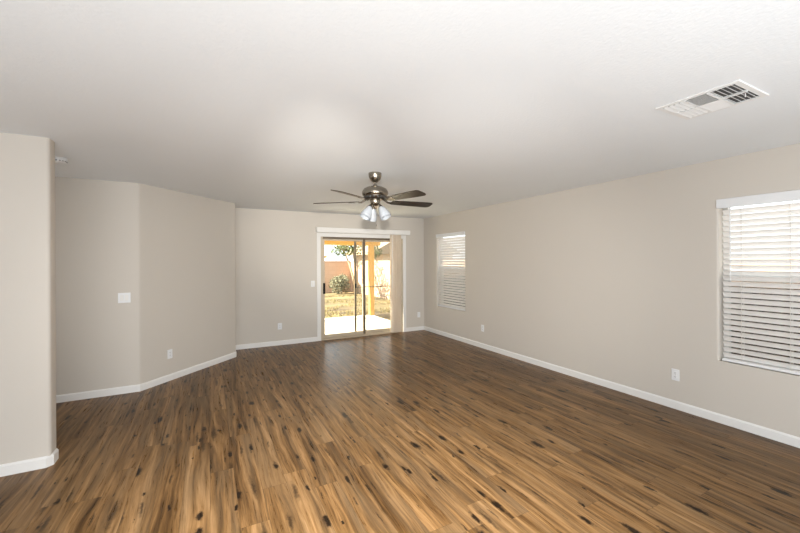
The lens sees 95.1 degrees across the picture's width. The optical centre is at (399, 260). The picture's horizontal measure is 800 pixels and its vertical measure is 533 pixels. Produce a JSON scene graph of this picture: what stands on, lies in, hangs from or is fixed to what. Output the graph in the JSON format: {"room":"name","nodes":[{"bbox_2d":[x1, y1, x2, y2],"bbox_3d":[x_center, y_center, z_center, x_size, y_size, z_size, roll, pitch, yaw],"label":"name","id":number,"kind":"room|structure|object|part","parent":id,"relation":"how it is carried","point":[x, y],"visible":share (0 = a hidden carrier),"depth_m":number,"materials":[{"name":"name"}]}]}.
{"room":"empty living room","nodes":[
{"label":"empty living room","id":0,"kind":"room"},
{"bbox_2d":[0,132,55,464],"bbox_3d":[-3.764,0.311,2.188,2.552,2.440,0.137,0,0,-28],"label":"wall","id":1,"kind":"structure","parent":0,"point":[27,163],"depth_m":2.66,"materials":[{"name":"beige paint"}]},
{"bbox_2d":[0,448,58,476],"bbox_3d":[-3.753,1.490,2.191,2.565,0.082,0.163,0,0,-28],"label":"baseboard","id":2,"kind":"structure","parent":1,"relation":"attached to","point":[22,466],"depth_m":2.65,"materials":[{"name":"white paint"}]},
{"bbox_2d":[55,177,235,394],"bbox_3d":[-4.269,0.314,4.688,3.972,2.440,1.826,0,0,-28],"label":"wall","id":3,"kind":"structure","parent":0,"point":[173,251],"depth_m":4.28,"materials":[{"name":"beige paint"}]},
{"bbox_2d":[118,293,130,302],"bbox_3d":[-3.181,0.425,4.220,0.118,0.116,0.010,0,0,-28],"label":"light switch","id":4,"kind":"object","parent":3,"relation":"attached to","point":[122,297],"visible":1,"depth_m":4.22,"materials":[{"name":"white plastic"}]},
{"bbox_2d":[56,352,236,402],"bbox_3d":[-3.792,1.490,4.255,1.120,0.082,4.319,0,0,40],"label":"baseboard","id":5,"kind":"structure","parent":3,"relation":"attached to","point":[140,387],"depth_m":4.27,"materials":[{"name":"white paint"}]},
{"bbox_2d":[167,349,171,358],"bbox_3d":[-2.938,1.189,4.674,0.010,0.116,0.072,0,0,16],"label":"wall outlet","id":6,"kind":"object","parent":3,"relation":"attached to","point":[169,352],"visible":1,"depth_m":4.67,"materials":[{"name":"white plastic"}]},
{"bbox_2d":[235,208,423,344],"bbox_3d":[-1.234,0.299,7.214,3.893,2.440,0.160,0,0,-28],"label":"wall","id":7,"kind":"structure","parent":0,"point":[276,250],"depth_m":6.68,"materials":[{"name":"beige paint"}]},
{"bbox_2d":[236,326,423,349],"bbox_3d":[-1.157,1.478,7.154,3.821,0.082,0.013,0,0,-28],"label":"baseboard","id":8,"kind":"structure","parent":7,"relation":"attached to","point":[311,339],"depth_m":6.64,"materials":[{"name":"white paint"}]},
{"bbox_2d":[317,233,405,340],"bbox_3d":[-0.722,0.487,7.382,1.920,2.058,0.016,0,0,-28],"label":"trim","id":9,"kind":"structure","parent":7,"relation":"attached to","point":[319,235],"depth_m":7.10,"materials":[{"name":"white paint"}]},
{"bbox_2d":[321,237,402,340],"bbox_3d":[-0.756,0.534,7.447,1.774,2.005,0.168,0,0,-28],"label":"door","id":10,"kind":"structure","parent":7,"relation":"in","point":[364,332],"depth_m":7.41,"materials":[{"name":"beige metal"}]},
{"bbox_3d":[-1.128,0.525,7.231,0.844,1.911,0.032,0,0,-28],"label":"sliding panel","id":11,"kind":"part","parent":10,"relation":"part of","materials":[{"name":"clear glass"}]},
{"bbox_3d":[-0.500,0.526,7.645,0.968,1.919,0.020,0,0,-28],"label":"screen panel","id":12,"kind":"part","parent":10,"relation":"part of","materials":[{"name":"brown metal"}]},
{"bbox_3d":[-0.393,0.521,7.659,0.844,1.911,0.030,0,0,-28],"label":"fixed panel","id":13,"kind":"part","parent":10,"relation":"part of","materials":[{"name":"clear glass"}]},
{"bbox_2d":[315,227,409,332],"bbox_3d":[-0.688,0.424,7.345,1.998,2.128,0.114,0,0,-28],"label":"vertical blind","id":14,"kind":"object","parent":7,"relation":"attached to","point":[395,235],"visible":1,"depth_m":7.61,"materials":[{"name":"white paint"}]},
{"bbox_2d":[0,0,799,218],"bbox_3d":[-0.642,-0.994,1.859,8.113,0.140,10.206,0,0,-28],"label":"ceiling","id":15,"kind":"structure","parent":0,"point":[282,105],"depth_m":1.99,"materials":[{"name":"white paint"}]},
{"bbox_2d":[55,156,67,164],"bbox_3d":[-3.046,-0.888,3.251,0.146,0.049,0.146,0,0,-28],"label":"smoke detector","id":16,"kind":"object","parent":15,"relation":"attached to","point":[58,160],"visible":0.62,"depth_m":3.23,"materials":[{"name":"white plastic"}]},
{"bbox_2d":[313,172,432,226],"bbox_3d":[-0.217,-0.644,3.875,1.268,0.563,1.315,0,0,-28],"label":"ceiling fan","id":17,"kind":"object","parent":15,"relation":"hanging from","point":[375,194],"visible":1,"depth_m":3.78,"materials":[{"name":"silver metal"}]},
{"bbox_3d":[-0.689,-0.627,3.932,0.497,0.035,0.136,0,0,10],"label":"blade","id":18,"kind":"part","parent":17,"relation":"part of","materials":[{"name":"brown wood"}]},
{"bbox_3d":[-0.465,-0.628,3.474,0.136,0.035,0.497,0,0,28],"label":"blade","id":19,"kind":"part","parent":17,"relation":"part of","materials":[{"name":"brown wood"}]},
{"bbox_3d":[-0.346,-0.497,3.777,0.135,0.152,0.117,0,0,-28],"label":"lamp shade","id":20,"kind":"part","parent":17,"relation":"part of","materials":[{"name":"white glass"}]},
{"bbox_3d":[-0.303,-0.498,3.964,0.116,0.152,0.136,0,0,-28],"label":"lamp shade","id":21,"kind":"part","parent":17,"relation":"part of","materials":[{"name":"white glass"}]},
{"bbox_3d":[-0.154,-0.498,3.802,0.122,0.152,0.129,0,0,-28],"label":"lamp shade","id":22,"kind":"part","parent":17,"relation":"part of","materials":[{"name":"white glass"}]},
{"bbox_3d":[0.039,-0.630,3.545,0.136,0.035,0.497,0,0,-44],"label":"blade","id":23,"kind":"part","parent":17,"relation":"part of","materials":[{"name":"brown wood"}]},
{"bbox_3d":[0.128,-0.631,4.047,0.497,0.035,0.136,0,0,-26],"label":"blade","id":24,"kind":"part","parent":17,"relation":"part of","materials":[{"name":"brown wood"}]},
{"bbox_2d":[655,79,768,119],"bbox_3d":[1.817,-0.922,2.146,0.374,0.028,0.400,0,0,-28],"label":"ceiling vent","id":25,"kind":"object","parent":15,"relation":"in","point":[736,92],"visible":1,"depth_m":2.12,"materials":[{"name":"white metal"}]},
{"bbox_2d":[0,330,799,532],"bbox_3d":[-0.607,1.576,1.815,8.113,0.120,10.106,0,0,-28],"label":"floor","id":26,"kind":"structure","parent":0,"point":[419,431],"depth_m":2.83,"materials":[{"name":"brown wood"}]},
{"bbox_2d":[424,143,799,436],"bbox_3d":[2.888,0.279,3.701,0.160,2.440,10.206,0,0,-28],"label":"wall","id":27,"kind":"structure","parent":0,"point":[619,281],"depth_m":4.16,"materials":[{"name":"beige paint"}]},
{"bbox_2d":[440,237,464,308],"bbox_3d":[1.085,0.197,7.231,0.055,1.478,0.938,0,0,-28],"label":"window","id":28,"kind":"structure","parent":27,"relation":"in","point":[442,237],"depth_m":7.31,"materials":[{"name":"white glass"}]},
{"bbox_2d":[436,231,464,310],"bbox_3d":[1.003,0.191,7.188,0.076,1.478,0.962,0,0,-28],"label":"blind","id":29,"kind":"object","parent":28,"relation":"attached to","point":[451,251],"visible":0.88,"depth_m":7.17,"materials":[{"name":"white plastic"}]},
{"bbox_3d":[1.017,0.918,7.193,0.052,0.024,0.902,0,0,-28],"label":"rail","id":30,"kind":"part","parent":29,"relation":"part of","materials":[{"name":"white plastic"}]},
{"bbox_2d":[424,326,799,447],"bbox_3d":[2.820,1.458,3.655,0.013,0.082,9.873,0,0,-28],"label":"baseboard","id":31,"kind":"structure","parent":27,"relation":"attached to","point":[762,431],"depth_m":3.89,"materials":[{"name":"white paint"}]},
{"bbox_2d":[671,368,679,380],"bbox_3d":[2.792,1.155,3.710,0.010,0.116,0.072,0,0,-28],"label":"wall outlet","id":32,"kind":"object","parent":27,"relation":"attached to","point":[675,375],"visible":1,"depth_m":3.71,"materials":[{"name":"white plastic"}]},
{"bbox_2d":[723,208,799,370],"bbox_3d":[3.279,0.180,3.034,0.055,1.490,0.940,0,0,-28],"label":"window","id":33,"kind":"structure","parent":27,"relation":"in","point":[723,208],"depth_m":3.23,"materials":[{"name":"white glass"}]},
{"bbox_2d":[716,190,799,374],"bbox_3d":[3.196,0.175,2.990,0.076,1.490,0.964,0,0,-28],"label":"blind","id":34,"kind":"object","parent":33,"relation":"attached to","point":[793,195],"visible":1,"depth_m":3.15,"materials":[{"name":"white plastic"}]},
{"bbox_3d":[3.210,0.908,2.996,0.052,0.024,0.904,0,0,-28],"label":"rail","id":35,"kind":"part","parent":34,"relation":"part of","materials":[{"name":"white plastic"}]},
{"bbox_3d":[3.275,0.152,3.031,0.045,0.064,0.860,0,0,-28],"label":"meeting rail","id":36,"kind":"part","parent":33,"relation":"part of","materials":[{"name":"white plastic"}]},
{"label":"outside","id":37,"kind":"structure","parent":0,"visible":0},
{"bbox_2d":[325,291,389,319],"bbox_3d":[-4.553,1.735,17.362,40.000,0.200,45.000,0,0,-28],"label":"ground","id":38,"kind":"structure","parent":37,"point":[386,315],"depth_m":13.27,"materials":[{"name":"brown plant"}]},
{"bbox_2d":[325,261,350,292],"bbox_3d":[-10.871,0.850,15.303,18.900,1.630,0.240,0,0,-28],"label":"wall","id":39,"kind":"structure","parent":38,"relation":"on","point":[332,268],"depth_m":19.09,"materials":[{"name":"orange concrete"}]},
{"bbox_2d":[328,273,350,293],"bbox_3d":[-2.991,1.116,18.073,1.107,1.039,0.918,0,0,-28],"label":"bush","id":40,"kind":"object","parent":38,"relation":"on","point":[341,281],"visible":1,"depth_m":17.95,"materials":[{"name":"green plant"}]},
{"bbox_2d":[329,245,365,292],"bbox_3d":[-2.647,-0.249,18.481,1.897,3.765,1.537,0,0,-28],"label":"tree","id":41,"kind":"object","parent":38,"relation":"on","point":[344,248],"visible":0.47,"depth_m":18.35,"materials":[{"name":"green plant"}]},
{"bbox_2d":[325,315,389,333],"bbox_3d":[-2.268,1.640,8.456,4.800,0.068,3.004,0,0,-28],"label":"patio slab","id":42,"kind":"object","parent":38,"relation":"on","point":[338,324],"visible":0.08,"depth_m":9.23,"materials":[{"name":"concrete"}]},
{"bbox_2d":[325,241,379,315],"bbox_3d":[-1.734,0.311,8.879,3.950,2.620,3.254,0,0,-28],"label":"patio cover","id":43,"kind":"object","parent":42,"relation":"on","point":[370,245],"visible":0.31,"depth_m":10.71,"materials":[{"name":"paint"}]},
{"bbox_3d":[-0.848,0.582,10.782,0.140,2.070,0.140,0,0,-28],"label":"post","id":44,"kind":"part","parent":43,"relation":"part of","materials":[{"name":"orange wood"}]},
{"bbox_2d":[367,242,382,260],"bbox_3d":[-1.462,-0.045,21.465,1.054,3.330,0.975,0,0,-28],"label":"tree","id":45,"kind":"object","parent":38,"relation":"on","point":[376,248],"visible":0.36,"depth_m":21.42,"materials":[{"name":"green plant"}]},
{"bbox_2d":[346,242,459,260],"bbox_3d":[0.048,-0.412,27.106,6.600,4.050,5.600,0,0,-28],"label":"house","id":46,"kind":"structure","parent":38,"relation":"on","point":[385,246],"depth_m":24.04,"materials":[{"name":"beige paint"}]},
{"bbox_2d":[350,258,799,299],"bbox_3d":[2.904,0.784,9.132,0.240,1.630,23.500,0,0,-28],"label":"wall","id":47,"kind":"structure","parent":38,"relation":"on","point":[381,268],"depth_m":16.03,"materials":[{"name":"beige concrete"}]}
]}

